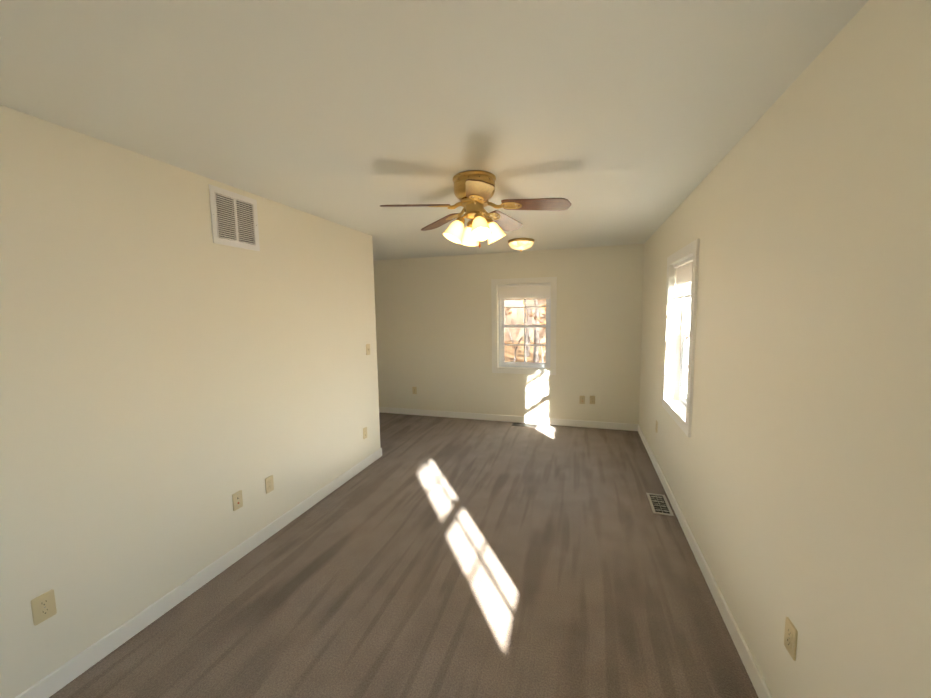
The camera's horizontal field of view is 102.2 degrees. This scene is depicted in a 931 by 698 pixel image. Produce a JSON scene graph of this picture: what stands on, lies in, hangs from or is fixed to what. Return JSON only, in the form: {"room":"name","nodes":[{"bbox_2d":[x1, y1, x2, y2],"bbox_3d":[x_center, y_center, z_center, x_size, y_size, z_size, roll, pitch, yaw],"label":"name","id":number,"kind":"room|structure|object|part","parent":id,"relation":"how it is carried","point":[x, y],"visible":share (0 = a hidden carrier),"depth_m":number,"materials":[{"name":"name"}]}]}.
{"room":"empty living room","nodes":[
{"label":"empty living room","id":0,"kind":"room"},
{"bbox_2d":[0,105,380,697],"bbox_3d":[-1.701,0.221,2.038,0.120,2.440,4.470,1,6,17],"label":"wall","id":1,"kind":"structure","parent":0,"point":[173,377],"depth_m":1.94,"materials":[{"name":"beige paint"}]},
{"bbox_2d":[31,589,56,625],"bbox_3d":[-1.786,1.095,1.592,0.008,0.115,0.070,1,6,17],"label":"electrical outlet","id":2,"kind":"object","parent":1,"relation":"attached to","point":[43,606],"visible":1,"depth_m":1.59,"materials":[{"name":"beige plastic"}]},
{"bbox_2d":[15,448,381,697],"bbox_3d":[-1.617,1.387,2.139,0.013,0.095,4.483,1,6,17],"label":"baseboard","id":3,"kind":"structure","parent":1,"relation":"attached to","point":[57,679],"depth_m":2.06,"materials":[{"name":"white"}]},
{"bbox_2d":[208,184,259,250],"bbox_3d":[-1.491,-0.838,2.442,0.010,0.345,0.345,1,6,17],"label":"air vent","id":4,"kind":"object","parent":1,"relation":"in","point":[234,219],"visible":1,"depth_m":2.42,"materials":[{"name":"white metal"}]},
{"bbox_2d":[232,490,242,510],"bbox_3d":[-1.504,1.003,2.484,0.013,0.115,0.070,1,6,17],"label":"outlet","id":5,"kind":"object","parent":1,"relation":"attached to","point":[237,499],"visible":1,"depth_m":2.48,"materials":[{"name":"beige plastic"}]},
{"bbox_2d":[265,475,273,493],"bbox_3d":[-1.428,0.987,2.737,0.008,0.115,0.070,1,6,17],"label":"electrical outlet","id":6,"kind":"object","parent":1,"relation":"attached to","point":[269,485],"visible":1,"depth_m":2.73,"materials":[{"name":"beige plastic"}]},
{"bbox_2d":[363,427,366,438],"bbox_3d":[-1.052,0.882,3.941,0.008,0.115,0.070,1,6,17],"label":"electrical outlet","id":7,"kind":"object","parent":1,"relation":"attached to","point":[364,432],"visible":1,"depth_m":3.93,"materials":[{"name":"beige plastic"}]},
{"bbox_2d":[366,344,369,354],"bbox_3d":[-1.022,0.004,3.972,0.022,0.115,0.070,1,6,17],"label":"light switch","id":8,"kind":"object","parent":1,"relation":"attached to","point":[367,349],"visible":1,"depth_m":3.96,"materials":[{"name":"beige plastic"}]},
{"bbox_2d":[49,412,757,697],"bbox_3d":[-1.147,1.406,2.872,5.717,0.100,6.550,1,6,17],"label":"floor","id":9,"kind":"structure","parent":0,"point":[432,557],"depth_m":2.15,"materials":[{"name":"wood"}]},
{"bbox_2d":[512,423,537,427],"bbox_3d":[0.839,1.078,5.328,0.350,0.009,0.135,1,6,17],"label":"air vent register","id":10,"kind":"object","parent":9,"relation":"on","point":[524,425],"visible":1,"depth_m":5.32,"materials":[{"name":"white metal"}]},
{"bbox_2d":[646,493,673,515],"bbox_3d":[1.610,1.285,3.119,0.145,0.005,0.345,1,6,17],"label":"air vent register","id":11,"kind":"object","parent":9,"relation":"on","point":[659,503],"visible":1,"depth_m":3.10,"materials":[{"name":"grey metal"}]},
{"bbox_2d":[0,0,868,260],"bbox_3d":[-1.186,-1.121,2.623,5.717,0.100,6.550,1,6,17],"label":"ceiling","id":12,"kind":"structure","parent":0,"point":[621,122],"depth_m":1.42,"materials":[{"name":"white paint"}]},
{"bbox_2d":[380,170,570,247],"bbox_3d":[0.102,-0.848,2.341,1.073,0.429,1.114,1,6,17],"label":"ceiling fan","id":13,"kind":"object","parent":12,"relation":"attached to","point":[474,190],"visible":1,"depth_m":2.28,"materials":[{"name":"gold metal"}]},
{"bbox_3d":[-0.256,-0.853,2.240,0.502,0.043,0.146,-8,20,-19],"label":"fan blade","id":14,"kind":"part","parent":13,"relation":"part of","materials":[{"name":"brown wood"}]},
{"bbox_3d":[-0.145,-0.891,2.613,0.146,0.043,0.502,-20,11,-36],"label":"fan blade","id":15,"kind":"part","parent":13,"relation":"part of","materials":[{"name":"brown wood"}]},
{"bbox_3d":[0.066,-0.836,2.019,0.146,0.043,0.502,11,10,-4],"label":"fan blade","id":16,"kind":"part","parent":13,"relation":"part of","materials":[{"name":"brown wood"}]},
{"bbox_3d":[0.245,-0.898,2.622,0.146,0.043,0.502,-12,-6,34],"label":"fan blade","id":17,"kind":"part","parent":13,"relation":"part of","materials":[{"name":"brown wood"}]},
{"bbox_3d":[0.376,-0.864,2.256,0.502,0.043,0.146,6,-5,16],"label":"fan blade","id":18,"kind":"part","parent":13,"relation":"part of","materials":[{"name":"brown wood"}]},
{"bbox_2d":[508,238,534,251],"bbox_3d":[0.654,-1.209,4.423,0.316,0.135,0.316,1,6,17],"label":"flush-mount ceiling light","id":19,"kind":"object","parent":12,"relation":"attached to","point":[520,244],"visible":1,"depth_m":4.32,"materials":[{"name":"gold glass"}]},
{"bbox_2d":[373,244,643,423],"bbox_3d":[-0.224,-0.169,5.763,5.717,2.440,0.200,1,6,17],"label":"wall","id":20,"kind":"structure","parent":0,"point":[433,316],"depth_m":5.42,"materials":[{"name":"beige paint"}]},
{"bbox_2d":[412,387,416,393],"bbox_3d":[-0.804,0.653,5.920,0.070,0.115,0.008,1,6,17],"label":"electrical outlet","id":21,"kind":"object","parent":20,"relation":"attached to","point":[414,389],"visible":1,"depth_m":5.92,"materials":[{"name":"beige plastic"}]},
{"bbox_2d":[379,407,637,430],"bbox_3d":[-0.237,1.008,5.777,5.317,0.095,0.013,1,6,17],"label":"baseboard","id":22,"kind":"structure","parent":20,"relation":"attached to","point":[564,422],"depth_m":5.47,"materials":[{"name":"white"}]},
{"bbox_2d":[491,277,556,374],"bbox_3d":[0.849,-0.327,5.412,0.915,1.352,0.240,1,6,17],"label":"window","id":23,"kind":"structure","parent":20,"relation":"in","point":[499,353],"depth_m":5.41,"materials":[{"name":"white wood"}]},
{"bbox_2d":[498,283,550,299],"bbox_3d":[0.824,-0.664,5.315,0.748,0.504,0.051,1,6,17],"label":"window blind","id":24,"kind":"object","parent":23,"relation":"attached to","point":[531,291],"visible":0.94,"depth_m":5.30,"materials":[{"name":"white"}]},
{"bbox_2d":[580,396,584,403],"bbox_3d":[1.607,0.700,5.169,0.070,0.115,0.013,1,6,17],"label":"outlet","id":25,"kind":"object","parent":20,"relation":"attached to","point":[582,399],"visible":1,"depth_m":5.17,"materials":[{"name":"beige plastic"}]},
{"bbox_2d":[590,396,594,403],"bbox_3d":[1.734,0.696,5.131,0.070,0.115,0.008,1,6,17],"label":"electrical outlet","id":26,"kind":"object","parent":20,"relation":"attached to","point":[592,399],"visible":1,"depth_m":5.13,"materials":[{"name":"beige plastic"}]},
{"bbox_2d":[639,0,930,697],"bbox_3d":[1.438,0.192,1.833,0.200,2.440,6.350,1,6,17],"label":"wall","id":27,"kind":"structure","parent":0,"point":[795,467],"depth_m":1.20,"materials":[{"name":"beige paint"}]},
{"bbox_2d":[662,239,699,436],"bbox_3d":[1.790,-0.100,2.951,0.240,1.352,0.915,1,6,17],"label":"window","id":28,"kind":"structure","parent":27,"relation":"in","point":[678,369],"depth_m":3.27,"materials":[{"name":"white"}]},
{"bbox_2d":[671,256,692,331],"bbox_3d":[1.722,-0.407,2.941,0.051,0.579,0.748,1,6,17],"label":"window blind","id":29,"kind":"object","parent":28,"relation":"attached to","point":[683,281],"visible":0.71,"depth_m":3.02,"materials":[{"name":"white"}]},
{"bbox_2d":[638,424,772,697],"bbox_3d":[1.382,1.348,2.069,0.013,0.095,6.137,1,6,17],"label":"baseboard","id":30,"kind":"structure","parent":27,"relation":"attached to","point":[755,676],"depth_m":2.03,"materials":[{"name":"white wood"}]},
{"bbox_2d":[784,617,797,660],"bbox_3d":[1.165,1.038,1.348,0.008,0.115,0.070,1,6,17],"label":"electrical outlet","id":31,"kind":"object","parent":27,"relation":"attached to","point":[790,637],"visible":1,"depth_m":1.34,"materials":[{"name":"beige plastic"}]},
{"label":"outside","id":32,"kind":"structure","parent":0,"visible":0},
{"bbox_2d":[504,341,545,362],"bbox_3d":[3.470,2.502,9.885,140.000,0.200,140.000,1,6,17],"label":"ground","id":33,"kind":"structure","parent":32,"point":[518,354],"depth_m":31.23,"materials":[{"name":"brown soil"}]},
{"bbox_2d":[504,298,545,341],"bbox_3d":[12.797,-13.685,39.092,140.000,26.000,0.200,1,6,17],"label":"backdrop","id":34,"kind":"object","parent":33,"relation":"on","point":[520,320],"depth_m":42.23,"materials":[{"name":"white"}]},
{"bbox_2d":[505,298,545,362],"bbox_3d":[4.789,-5.835,22.766,29.962,13.872,18.020,1,6,17],"label":"trees","id":35,"kind":"object","parent":33,"relation":"on","point":[536,332],"depth_m":18.80,"materials":[{"name":"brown plant"}]}
]}

